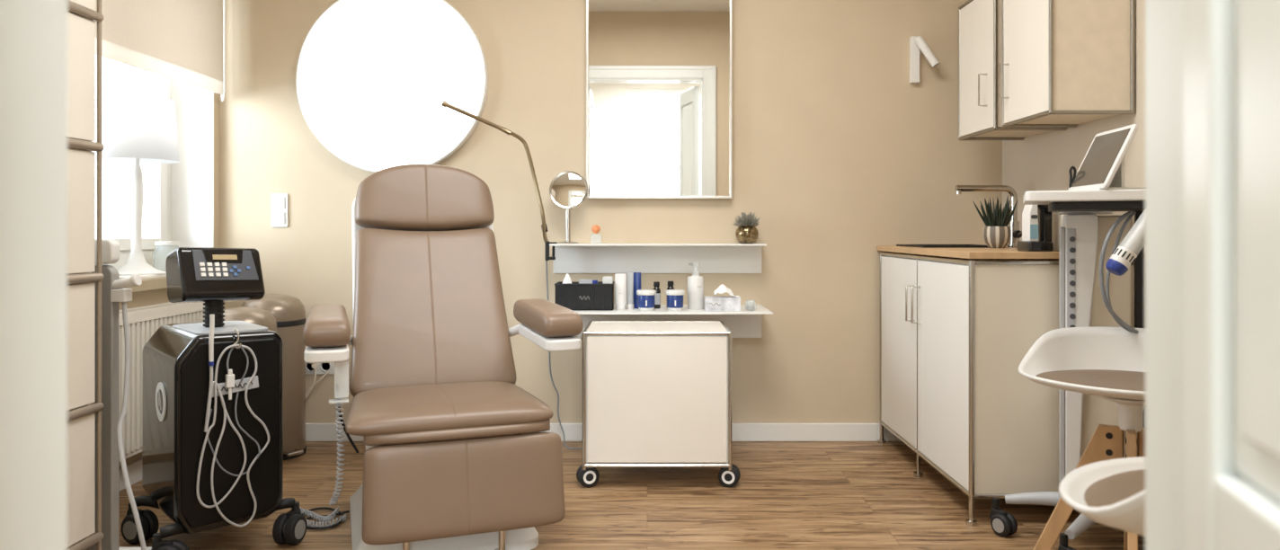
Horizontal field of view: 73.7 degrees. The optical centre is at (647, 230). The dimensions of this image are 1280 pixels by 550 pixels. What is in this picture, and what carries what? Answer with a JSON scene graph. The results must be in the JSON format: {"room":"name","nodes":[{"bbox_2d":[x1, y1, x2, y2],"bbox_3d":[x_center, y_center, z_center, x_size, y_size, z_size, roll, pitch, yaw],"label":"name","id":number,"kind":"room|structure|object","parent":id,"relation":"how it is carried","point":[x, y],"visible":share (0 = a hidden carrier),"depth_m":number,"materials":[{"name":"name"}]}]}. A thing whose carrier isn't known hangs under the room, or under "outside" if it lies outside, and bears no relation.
{"room":"cosmetic treatment room","nodes":[
{"label":"cosmetic treatment room","id":0,"kind":"room"},
{"bbox_2d":[119,92,219,468],"bbox_3d":[-2.115,-0.420,2.365,0.250,2.800,3.210,0,0,0],"label":"wall","id":1,"kind":"structure","parent":0,"point":[141,298],"depth_m":3.93,"materials":[{"name":"beige paint"}]},
{"bbox_2d":[119,458,142,490],"bbox_3d":[-1.983,0.939,2.358,0.014,0.083,3.196,0,0,0],"label":"baseboard","id":2,"kind":"structure","parent":1,"relation":"attached to","point":[135,468],"depth_m":3.28,"materials":[{"name":"white paint"}]},
{"bbox_2d":[94,71,171,271],"bbox_3d":[-2.203,-0.517,3.110,0.075,1.505,1.620,0,0,0],"label":"window","id":3,"kind":"structure","parent":1,"relation":"in","point":[158,175],"depth_m":3.80,"materials":[{"name":"white glass"}]},
{"bbox_2d":[94,56,111,239],"bbox_3d":[-2.270,-0.570,3.370,0.040,1.380,0.480,0,0,0],"label":"blind","id":4,"kind":"object","parent":3,"relation":"attached to","point":[102,162],"visible":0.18,"depth_m":3.56,"materials":[{"name":"grey plastic"}]},
{"bbox_2d":[124,276,166,292],"bbox_3d":[-2.083,0.212,3.110,0.315,0.044,1.618,0,0,0],"label":"windowsill","id":5,"kind":"structure","parent":1,"relation":"attached to","point":[155,283],"depth_m":3.32,"materials":[{"name":"paint"}]},
{"bbox_2d":[119,274,166,279],"bbox_3d":[-2.060,0.183,3.420,0.230,0.013,0.400,0,0,0],"label":"tray","id":6,"kind":"object","parent":5,"relation":"on","point":[143,277],"visible":0.1,"depth_m":3.33,"materials":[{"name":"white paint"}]},
{"bbox_2d":[92,94,179,275],"bbox_3d":[-2.045,-0.173,3.420,0.302,0.700,0.302,0,0,0],"label":"table lamp","id":7,"kind":"object","parent":6,"relation":"on","point":[137,129],"visible":0.89,"depth_m":3.34,"materials":[{"name":"white plastic"}]},
{"bbox_2d":[154,240,178,245],"bbox_3d":[-2.070,0.119,3.680,0.112,0.142,0.112,0,0,0],"label":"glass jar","id":8,"kind":"object","parent":5,"relation":"on","point":[165,243],"visible":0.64,"depth_m":3.64,"materials":[{"name":"white"}]},
{"bbox_2d":[94,0,225,101],"bbox_3d":[-1.955,-0.997,3.106,0.050,0.816,1.652,0,0,0],"label":"roller blind","id":9,"kind":"object","parent":1,"relation":"attached to","point":[182,40],"visible":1,"depth_m":3.48,"materials":[{"name":"fabric"}]},
{"bbox_2d":[119,302,204,461],"bbox_3d":[-1.931,0.640,3.010,0.107,0.680,1.280,0,0,0],"label":"radiator","id":10,"kind":"object","parent":1,"relation":"attached to","point":[144,322],"visible":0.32,"depth_m":3.15,"materials":[{"name":"white metal"}]},
{"bbox_2d":[119,302,204,325],"bbox_3d":[-1.931,0.320,3.010,0.107,0.040,1.280,0,0,0],"label":"grille","id":11,"kind":"object","parent":10,"relation":"attached to","point":[151,315],"depth_m":3.33,"materials":[{"name":"white metal"}]},
{"bbox_2d":[171,79,213,251],"bbox_3d":[-2.084,-0.540,3.110,0.191,1.460,1.620,0,0,0],"label":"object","id":12,"kind":"structure","parent":1,"relation":"attached to","point":[192,178],"depth_m":3.91,"materials":[{"name":"white paint"}]},
{"bbox_2d":[219,0,1002,423],"bbox_3d":[-0.170,-0.420,4.045,4.140,2.800,0.150,0,0,0],"label":"wall","id":13,"kind":"structure","parent":0,"point":[839,157],"depth_m":3.97,"materials":[{"name":"beige paint"}]},
{"bbox_2d":[271,193,288,227],"bbox_3d":[-1.707,-0.092,3.963,0.078,0.156,0.012,0,0,0],"label":"light switch","id":14,"kind":"object","parent":13,"relation":"attached to","point":[280,201],"visible":1,"depth_m":3.96,"materials":[{"name":"white plastic"}]},
{"bbox_2d":[305,363,317,398],"bbox_3d":[-1.626,0.721,3.933,0.212,0.218,0.042,0,0,-6],"label":"power cable","id":15,"kind":"object","parent":13,"relation":"attached to","point":[314,365],"visible":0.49,"depth_m":3.93,"materials":[{"name":"white plastic"}]},
{"bbox_2d":[305,362,335,374],"bbox_3d":[-1.525,0.631,3.963,0.156,0.078,0.014,0,0,0],"label":"wall socket","id":16,"kind":"object","parent":13,"relation":"attached to","point":[322,368],"visible":0.59,"depth_m":3.96,"materials":[{"name":"white plastic"}]},
{"bbox_2d":[305,370,329,395],"bbox_3d":[-1.544,0.751,3.939,0.148,0.207,0.022,0,0,-9],"label":"power cable","id":17,"kind":"object","parent":16,"relation":"hanging from","point":[324,376],"visible":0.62,"depth_m":3.93,"materials":[{"name":"white plastic"}]},
{"bbox_2d":[295,0,488,172],"bbox_3d":[-1.174,-0.694,3.940,0.872,0.872,0.058,0,0,0],"label":"round wall light","id":18,"kind":"object","parent":13,"relation":"attached to","point":[374,78],"visible":0.88,"depth_m":3.92,"materials":[{"name":"white plastic"}]},
{"bbox_2d":[549,351,582,449],"label":"power cable","id":19,"kind":"object","parent":13,"relation":"on","point":[549,351],"depth_m":3.90,"materials":[{"name":"plastic"}]},
{"bbox_2d":[305,423,900,441],"bbox_3d":[-0.170,0.939,3.963,3.640,0.083,0.014,0,0,0],"label":"baseboard","id":20,"kind":"structure","parent":13,"relation":"attached to","point":[314,431],"depth_m":3.96,"materials":[{"name":"white paint"}]},
{"bbox_2d":[549,243,766,273],"bbox_3d":[0.048,0.131,3.880,0.966,0.138,0.180,0,0,0],"label":"wall shelf","id":21,"kind":"object","parent":13,"relation":"attached to","point":[570,258],"visible":0.94,"depth_m":3.96,"materials":[{"name":"white paint"}]},
{"bbox_2d":[441,100,557,301],"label":"lamp","id":22,"kind":"object","parent":21,"relation":"attached to","point":[507,131],"depth_m":3.79,"materials":[{"name":"brown metal"}]},
{"bbox_2d":[549,170,587,243],"bbox_3d":[-0.353,-0.103,3.867,0.160,0.330,0.097,0,0,25],"label":"vanity mirror","id":23,"kind":"object","parent":21,"relation":"on","point":[568,190],"visible":0.99,"depth_m":3.86,"materials":[{"name":"silver metal"}]},
{"bbox_2d":[551,173,586,206],"bbox_3d":[-0.355,-0.181,3.860,0.158,0.156,0.027,0,0,0],"label":"mirror glass","id":24,"kind":"object","parent":23,"relation":"attached to","point":[567,190],"depth_m":3.86,"materials":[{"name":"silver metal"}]},
{"bbox_2d":[591,224,600,233],"bbox_3d":[-0.232,0.019,3.870,0.050,0.086,0.042,0,0,0],"label":"perfume bottle","id":25,"kind":"object","parent":21,"relation":"on","point":[595,228],"visible":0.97,"depth_m":3.86,"materials":[{"name":"orange glass"}]},
{"bbox_2d":[732,211,760,243],"bbox_3d":[0.448,-0.011,3.872,0.125,0.146,0.148,0,0,0],"label":"potted succulent","id":26,"kind":"object","parent":21,"relation":"on","point":[746,232],"visible":1,"depth_m":3.84,"materials":[{"name":"gold plant"}]},
{"bbox_2d":[586,0,732,198],"bbox_3d":[0.055,-0.645,3.947,0.672,1.000,0.043,0,0,0],"label":"wall mirror","id":27,"kind":"object","parent":13,"relation":"attached to","point":[659,73],"visible":1,"depth_m":3.94,"materials":[{"name":"silver metal"}]},
{"bbox_2d":[574,304,773,337],"bbox_3d":[0.048,0.424,3.785,0.966,0.152,0.370,0,0,0],"label":"wall shelf","id":28,"kind":"object","parent":13,"relation":"attached to","point":[745,323],"visible":0.51,"depth_m":3.96,"materials":[{"name":"white paint"}]},
{"bbox_2d":[554,281,614,311],"bbox_3d":[-0.273,0.289,3.759,0.255,0.117,0.151,0,0,0],"label":"basket","id":29,"kind":"object","parent":28,"relation":"on","point":[574,296],"visible":0.91,"depth_m":3.69,"materials":[{"name":"grey plastic"}]},
{"bbox_2d":[562,273,571,283],"bbox_3d":[-0.348,0.266,3.759,0.082,0.150,0.052,0,0,0],"label":"tissue","id":30,"kind":"object","parent":29,"relation":"in","point":[567,280],"visible":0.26,"depth_m":3.75,"materials":[{"name":"paper"}]},
{"bbox_2d":[578,279,593,283],"bbox_3d":[-0.271,0.280,3.785,0.060,0.122,0.040,0,0,0],"label":"box","id":31,"kind":"object","parent":29,"relation":"in","point":[580,280],"visible":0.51,"depth_m":3.77,"materials":[{"name":"white cardboard"}]},
{"bbox_2d":[602,276,613,283],"bbox_3d":[-0.175,0.274,3.775,0.044,0.135,0.024,0,0,0],"label":"packet","id":32,"kind":"object","parent":29,"relation":"in","point":[605,280],"visible":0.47,"depth_m":3.76,"materials":[{"name":"white plastic"}]},
{"bbox_2d":[614,273,626,310],"bbox_3d":[-0.116,0.269,3.740,0.051,0.158,0.044,0,0,0],"label":"tube","id":33,"kind":"object","parent":28,"relation":"on","point":[620,279],"visible":1,"depth_m":3.73,"materials":[{"name":"white plastic"}]},
{"bbox_2d":[626,272,633,309],"bbox_3d":[-0.075,0.267,3.760,0.030,0.162,0.026,0,0,0],"label":"tube","id":34,"kind":"object","parent":28,"relation":"on","point":[629,275],"visible":1,"depth_m":3.75,"materials":[{"name":"grey plastic"}]},
{"bbox_2d":[633,272,640,308],"bbox_3d":[-0.044,0.268,3.800,0.036,0.160,0.031,0,0,0],"label":"tube","id":35,"kind":"object","parent":28,"relation":"on","point":[636,275],"visible":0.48,"depth_m":3.79,"materials":[{"name":"blue plastic"}]},
{"bbox_2d":[636,289,656,311],"bbox_3d":[-0.004,0.303,3.700,0.084,0.089,0.084,0,0,0],"label":"jar","id":36,"kind":"object","parent":28,"relation":"on","point":[645,297],"visible":1,"depth_m":3.67,"materials":[{"name":"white plastic"}]},
{"bbox_2d":[653,281,660,308],"bbox_3d":[0.042,0.289,3.800,0.036,0.118,0.037,0,0,0],"label":"dropper bottle","id":37,"kind":"object","parent":28,"relation":"on","point":[656,284],"visible":0.89,"depth_m":3.79,"materials":[{"name":"black glass"}]},
{"bbox_2d":[666,281,674,289],"bbox_3d":[0.105,0.288,3.820,0.036,0.120,0.037,0,0,0],"label":"dropper bottle","id":38,"kind":"object","parent":28,"relation":"on","point":[670,283],"visible":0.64,"depth_m":3.81,"materials":[{"name":"grey plastic"}]},
{"bbox_2d":[665,289,684,311],"bbox_3d":[0.121,0.303,3.700,0.084,0.089,0.084,0,0,0],"label":"jar","id":39,"kind":"object","parent":28,"relation":"on","point":[674,297],"visible":1,"depth_m":3.67,"materials":[{"name":"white plastic"}]},
{"bbox_2d":[687,263,703,310],"bbox_3d":[0.214,0.245,3.759,0.072,0.206,0.074,0,0,0],"label":"pump bottle","id":40,"kind":"object","parent":28,"relation":"on","point":[695,282],"visible":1,"depth_m":3.73,"materials":[{"name":"white plastic"}]},
{"bbox_2d":[703,296,740,311],"bbox_3d":[0.325,0.319,3.699,0.152,0.058,0.093,0,0,0],"label":"tissue box","id":41,"kind":"object","parent":28,"relation":"on","point":[710,303],"visible":0.98,"depth_m":3.65,"materials":[{"name":"white cardboard"}]},
{"bbox_2d":[713,284,739,297],"bbox_3d":[0.345,0.265,3.700,0.111,0.059,0.063,0,0,0],"label":"tissue","id":42,"kind":"object","parent":41,"relation":"on","point":[722,288],"visible":0.98,"depth_m":3.69,"materials":[{"name":"paper"}]},
{"bbox_2d":[746,304,754,309],"bbox_3d":[0.448,0.326,3.700,0.054,0.044,0.051,0,0,0],"label":"glass candle holder","id":43,"kind":"object","parent":28,"relation":"on","point":[749,306],"visible":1,"depth_m":3.69,"materials":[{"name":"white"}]},
{"bbox_2d":[909,35,939,83],"bbox_3d":[1.275,-0.788,3.926,0.128,0.213,0.076,0,0,14],"label":"wall spotlight","id":44,"kind":"object","parent":13,"relation":"attached to","point":[916,43],"visible":1,"depth_m":3.94,"materials":[{"name":"white paint"}]},
{"bbox_2d":[119,441,1145,549],"bbox_3d":[0.000,1.005,0.785,6.400,0.050,6.770,0,0,0],"label":"floor","id":45,"kind":"structure","parent":0,"point":[786,495],"depth_m":2.99,"materials":[{"name":"brown wood"}]},
{"bbox_2d":[67,0,104,549],"bbox_3d":[-1.701,-0.140,1.605,0.550,2.240,1.330,0,0,0],"label":"shelving unit","id":46,"kind":"object","parent":45,"relation":"on","point":[82,15],"visible":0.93,"depth_m":2.19,"materials":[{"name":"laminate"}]},
{"bbox_2d":[84,239,151,549],"bbox_3d":[-1.474,0.502,2.321,0.433,0.955,0.277,0,0,0],"label":"stand","id":47,"kind":"object","parent":45,"relation":"on","point":[113,290],"visible":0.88,"depth_m":2.31,"materials":[{"name":"grey plastic"}]},
{"bbox_2d":[120,247,306,549],"bbox_3d":[-1.359,0.515,2.682,0.449,0.929,0.491,0,0,-42],"label":"machine","id":48,"kind":"object","parent":45,"relation":"on","point":[212,389],"visible":0.98,"depth_m":2.57,"materials":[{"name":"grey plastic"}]},
{"bbox_2d":[201,248,242,263],"bbox_3d":[-1.316,0.081,2.653,0.021,0.048,0.125,0,0,39],"label":"display","id":49,"kind":"object","parent":48,"relation":"attached to","point":[208,255],"depth_m":2.65,"materials":[{"name":"grey plastic"}]},
{"bbox_2d":[222,306,276,332],"bbox_3d":[-1.615,0.644,3.406,0.264,0.672,0.307,0,0,-29],"label":"pedal bin","id":50,"kind":"object","parent":45,"relation":"on","point":[255,315],"visible":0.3,"depth_m":3.37,"materials":[{"name":"beige metal"}]},
{"bbox_2d":[240,293,306,460],"bbox_3d":[-1.623,0.630,3.723,0.321,0.700,0.278,0,0,36],"label":"pedal bin","id":51,"kind":"object","parent":45,"relation":"on","point":[288,312],"visible":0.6,"depth_m":3.67,"materials":[{"name":"beige metal"}]},
{"bbox_2d":[300,506,346,527],"bbox_3d":[-1.106,0.966,2.889,0.140,0.022,0.220,0,0,-33],"label":"cable","id":52,"kind":"object","parent":45,"relation":"on","point":[324,519],"visible":0.73,"depth_m":2.85,"materials":[{"name":"grey plastic"}]},
{"bbox_2d":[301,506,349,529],"bbox_3d":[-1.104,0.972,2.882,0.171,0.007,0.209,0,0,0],"label":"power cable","id":53,"kind":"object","parent":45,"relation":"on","point":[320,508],"visible":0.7,"depth_m":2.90,"materials":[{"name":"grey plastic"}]},
{"bbox_2d":[302,163,582,549],"bbox_3d":[-0.717,0.363,2.901,0.813,1.234,1.034,0,0,-20],"label":"chair","id":54,"kind":"object","parent":45,"relation":"on","point":[457,457],"visible":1,"depth_m":2.68,"materials":[{"name":"beige leather"}]},
{"bbox_2d":[576,320,740,488],"bbox_3d":[0.043,0.682,3.430,0.632,0.595,0.395,0,0,0],"label":"rolling cart","id":55,"kind":"object","parent":45,"relation":"on","point":[656,394],"visible":1,"depth_m":3.24,"materials":[{"name":"beige laminate"}]},
{"bbox_2d":[877,251,1134,526],"bbox_3d":[1.343,0.540,3.385,0.609,0.880,1.126,0,0,0],"label":"base cabinet","id":56,"kind":"object","parent":45,"relation":"on","point":[955,333],"visible":0.74,"depth_m":2.84,"materials":[{"name":"white paint"}]},
{"bbox_2d":[876,245,1134,258],"bbox_3d":[1.357,0.085,3.398,0.582,0.023,1.140,0,0,0],"label":"countertop","id":57,"kind":"structure","parent":56,"relation":"on","point":[1007,253],"depth_m":2.95,"materials":[{"name":"brown wood"}]},
{"bbox_2d":[896,244,988,248],"bbox_3d":[1.310,0.069,3.720,0.340,0.008,0.380,0,0,0],"label":"sink","id":58,"kind":"object","parent":57,"relation":"in","point":[907,245],"visible":0.8,"depth_m":3.53,"materials":[{"name":"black metal"}]},
{"bbox_2d":[954,185,1022,247],"bbox_3d":[1.466,-0.059,3.619,0.311,0.264,0.094,0,0,13],"label":"tap","id":59,"kind":"object","parent":57,"relation":"on","point":[1014,224],"visible":0.89,"depth_m":3.61,"materials":[{"name":"silver metal"}]},
{"bbox_2d":[972,195,1018,248],"bbox_3d":[1.407,-0.033,3.450,0.162,0.212,0.149,0,0,0],"label":"aloe","id":60,"kind":"object","parent":57,"relation":"on","point":[997,234],"visible":1,"depth_m":3.42,"materials":[{"name":"plant"}]},
{"bbox_2d":[982,226,1011,248],"bbox_3d":[1.415,0.029,3.455,0.106,0.088,0.106,0,0,0],"label":"pot","id":61,"kind":"object","parent":60,"relation":"attached to","point":[993,236],"depth_m":3.42,"materials":[{"name":"ceramic"}]},
{"bbox_2d":[1022,204,1038,241],"bbox_3d":[1.310,-0.034,2.919,0.032,0.145,0.062,0,0,0],"label":"soap bottle","id":62,"kind":"object","parent":57,"relation":"on","point":[1029,215],"visible":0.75,"depth_m":2.89,"materials":[{"name":"white plastic"}]},
{"bbox_2d":[1017,204,1053,251],"bbox_3d":[1.327,-0.022,2.920,0.087,0.190,0.100,0,0,0],"label":"dispenser","id":63,"kind":"object","parent":57,"relation":"on","point":[1044,244],"visible":0.83,"depth_m":2.88,"materials":[{"name":"black plastic"}]},
{"bbox_2d":[1052,211,1122,251],"bbox_3d":[1.500,-0.012,2.959,0.200,0.170,0.182,0,0,0],"label":"appliance","id":64,"kind":"object","parent":57,"relation":"on","point":[1057,219],"visible":0.02,"depth_m":2.91,"materials":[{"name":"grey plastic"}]},
{"bbox_2d":[988,188,1145,549],"bbox_3d":[1.329,0.433,2.553,0.573,1.093,0.501,0,0,23],"label":"trolley","id":65,"kind":"object","parent":45,"relation":"on","point":[1097,256],"visible":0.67,"depth_m":2.62,"materials":[{"name":"white plastic"}]},
{"bbox_2d":[1068,124,1145,190],"bbox_3d":[1.346,-0.204,2.510,0.140,0.186,0.259,0,0,0],"label":"tablet","id":66,"kind":"object","parent":65,"relation":"on","point":[1102,167],"visible":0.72,"depth_m":2.47,"materials":[{"name":"white plastic"}]},
{"bbox_2d":[1068,165,1076,187],"bbox_3d":[1.311,-0.164,2.630,0.023,0.068,0.008,0,0,0],"label":"loop","id":67,"kind":"object","parent":66,"relation":"on","point":[1071,179],"visible":1,"depth_m":2.63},
{"bbox_2d":[1017,326,1145,549],"bbox_3d":[1.279,0.631,2.257,0.493,0.697,0.494,0,0,-17],"label":"stool","id":68,"kind":"object","parent":45,"relation":"on","point":[1107,363],"visible":0.58,"depth_m":2.35,"materials":[{"name":"white plastic"}]},
{"bbox_2d":[1058,456,1145,536],"bbox_3d":[0.872,0.631,1.229,0.493,0.697,0.494,0,0,33],"label":"seat","id":69,"kind":"object","parent":45,"relation":"on","point":[1111,493],"visible":0.16,"depth_m":1.29,"materials":[{"name":"white plastic"}]},
{"bbox_2d":[735,225,758,243],"bbox_3d":[0.452,0.021,3.870,0.106,0.083,0.106,0,0,0],"label":"pot","id":70,"kind":"object","parent":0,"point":[743,234],"depth_m":3.83,"materials":[{"name":"gold metal"}]},
{"bbox_2d":[1002,0,1145,428],"bbox_3d":[1.725,-0.420,2.365,0.150,2.800,3.210,0,0,0],"label":"wall","id":71,"kind":"structure","parent":0,"point":[1044,161],"depth_m":3.33,"materials":[{"name":"beige paint"}]},
{"bbox_2d":[958,0,1067,140],"bbox_3d":[1.487,-0.683,3.535,0.325,0.583,0.394,0,0,0],"label":"upper cabinet","id":72,"kind":"object","parent":71,"relation":"attached to","point":[980,22],"visible":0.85,"depth_m":3.50,"materials":[{"name":"beige laminate"}]},
{"bbox_2d":[999,0,1135,127],"bbox_3d":[1.487,-0.683,3.075,0.325,0.583,0.394,0,0,0],"label":"upper cabinet","id":73,"kind":"object","parent":71,"relation":"attached to","point":[1066,63],"visible":1,"depth_m":2.89,"materials":[{"name":"beige laminate"}]},
{"bbox_3d":[-0.220,-0.420,0.710,4.040,2.800,0.100,0,0,0],"label":"wall","id":74,"kind":"structure","parent":0,"visible":0},
{"bbox_2d":[0,0,1183,549],"bbox_3d":[-0.037,-0.141,0.710,1.008,2.241,0.130,0,0,0],"label":"trim","id":75,"kind":"structure","parent":74,"relation":"attached to","point":[33,33],"depth_m":0.73,"materials":[{"name":"paint"}]},
{"bbox_2d":[1183,0,1279,549],"bbox_3d":[0.362,-0.125,0.422,0.040,2.190,0.440,0,0,15],"label":"door","id":76,"kind":"structure","parent":74,"relation":"in","point":[1231,48],"depth_m":0.58,"materials":[{"name":"paint"}]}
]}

